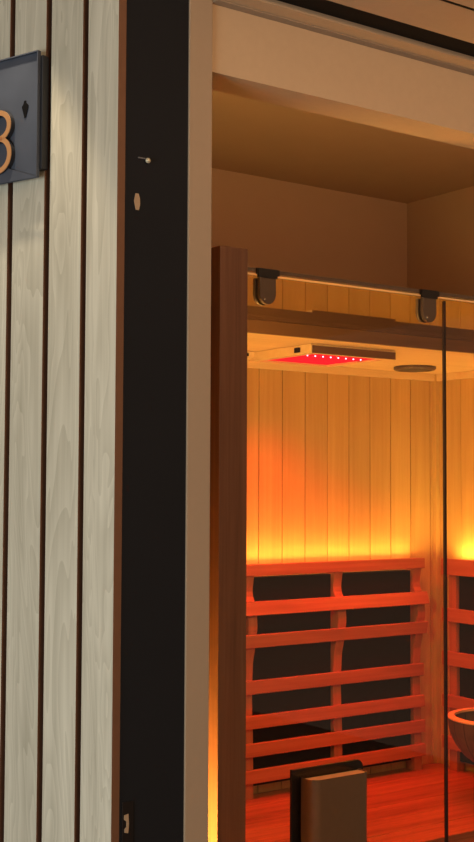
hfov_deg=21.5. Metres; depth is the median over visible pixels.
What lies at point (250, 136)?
ceiling
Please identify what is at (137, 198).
chip
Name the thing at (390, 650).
panel
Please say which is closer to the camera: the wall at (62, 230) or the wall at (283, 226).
the wall at (62, 230)
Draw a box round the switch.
[294,347,299,352]
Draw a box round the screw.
[138,157,150,162]
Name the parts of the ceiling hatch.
hatch panel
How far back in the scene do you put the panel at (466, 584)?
4.82 m
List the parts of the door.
handle plate, pull handle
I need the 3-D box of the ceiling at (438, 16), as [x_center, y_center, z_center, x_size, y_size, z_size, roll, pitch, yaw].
[2.770,-0.933,1.816,3.848,0.099,4.670,2,-4,-35]
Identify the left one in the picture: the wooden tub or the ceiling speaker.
the ceiling speaker
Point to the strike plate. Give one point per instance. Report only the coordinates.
(127, 807)
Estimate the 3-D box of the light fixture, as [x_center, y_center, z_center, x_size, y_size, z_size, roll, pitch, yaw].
[0.241,-0.221,4.197,0.470,0.029,0.344,2,-4,-35]
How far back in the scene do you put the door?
2.98 m
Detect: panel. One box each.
[252,573,330,785]
[341,570,410,767]
[459,576,473,764]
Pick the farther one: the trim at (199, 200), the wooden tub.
the wooden tub
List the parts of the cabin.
corner post, cove moulding, rail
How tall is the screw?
0.011 m
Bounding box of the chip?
[134,193,139,209]
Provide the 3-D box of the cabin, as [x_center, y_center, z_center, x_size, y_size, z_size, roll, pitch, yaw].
[0.385,0.711,3.948,2.017,2.106,1.360,2,-4,-35]
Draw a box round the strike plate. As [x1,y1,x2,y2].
[122,801,132,841]
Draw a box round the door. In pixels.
[253,268,446,841]
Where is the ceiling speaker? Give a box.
[394,365,435,371]
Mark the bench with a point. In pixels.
(406, 804)
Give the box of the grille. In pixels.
[399,369,428,371]
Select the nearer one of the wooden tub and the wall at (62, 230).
the wall at (62, 230)
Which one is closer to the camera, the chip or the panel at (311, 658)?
the chip
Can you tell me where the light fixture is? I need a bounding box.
[247,344,395,366]
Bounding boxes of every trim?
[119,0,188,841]
[183,0,212,841]
[213,0,473,75]
[278,0,473,56]
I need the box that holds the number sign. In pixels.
[0,50,48,184]
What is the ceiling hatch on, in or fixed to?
attached to the ceiling at (438, 16)
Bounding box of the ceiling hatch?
[441,0,473,10]
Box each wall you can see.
[0,0,126,841]
[211,168,406,287]
[212,4,473,148]
[407,186,473,295]
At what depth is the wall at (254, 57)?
2.76 m
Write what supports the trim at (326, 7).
attached to the wall at (254, 57)
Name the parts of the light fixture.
red panel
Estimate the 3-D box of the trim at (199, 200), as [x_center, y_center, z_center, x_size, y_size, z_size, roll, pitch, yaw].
[-0.107,0.284,2.512,0.056,2.800,0.104,2,-4,-35]
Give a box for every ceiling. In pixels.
[212,0,473,69]
[212,90,473,203]
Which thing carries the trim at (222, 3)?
attached to the wall at (254, 57)
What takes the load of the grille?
attached to the ceiling speaker
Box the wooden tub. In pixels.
[448,707,473,761]
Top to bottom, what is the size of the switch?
0.016 m
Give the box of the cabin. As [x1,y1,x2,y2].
[208,245,473,841]
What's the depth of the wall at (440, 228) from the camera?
5.17 m
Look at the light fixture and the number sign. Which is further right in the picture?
the light fixture
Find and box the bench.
[245,558,473,841]

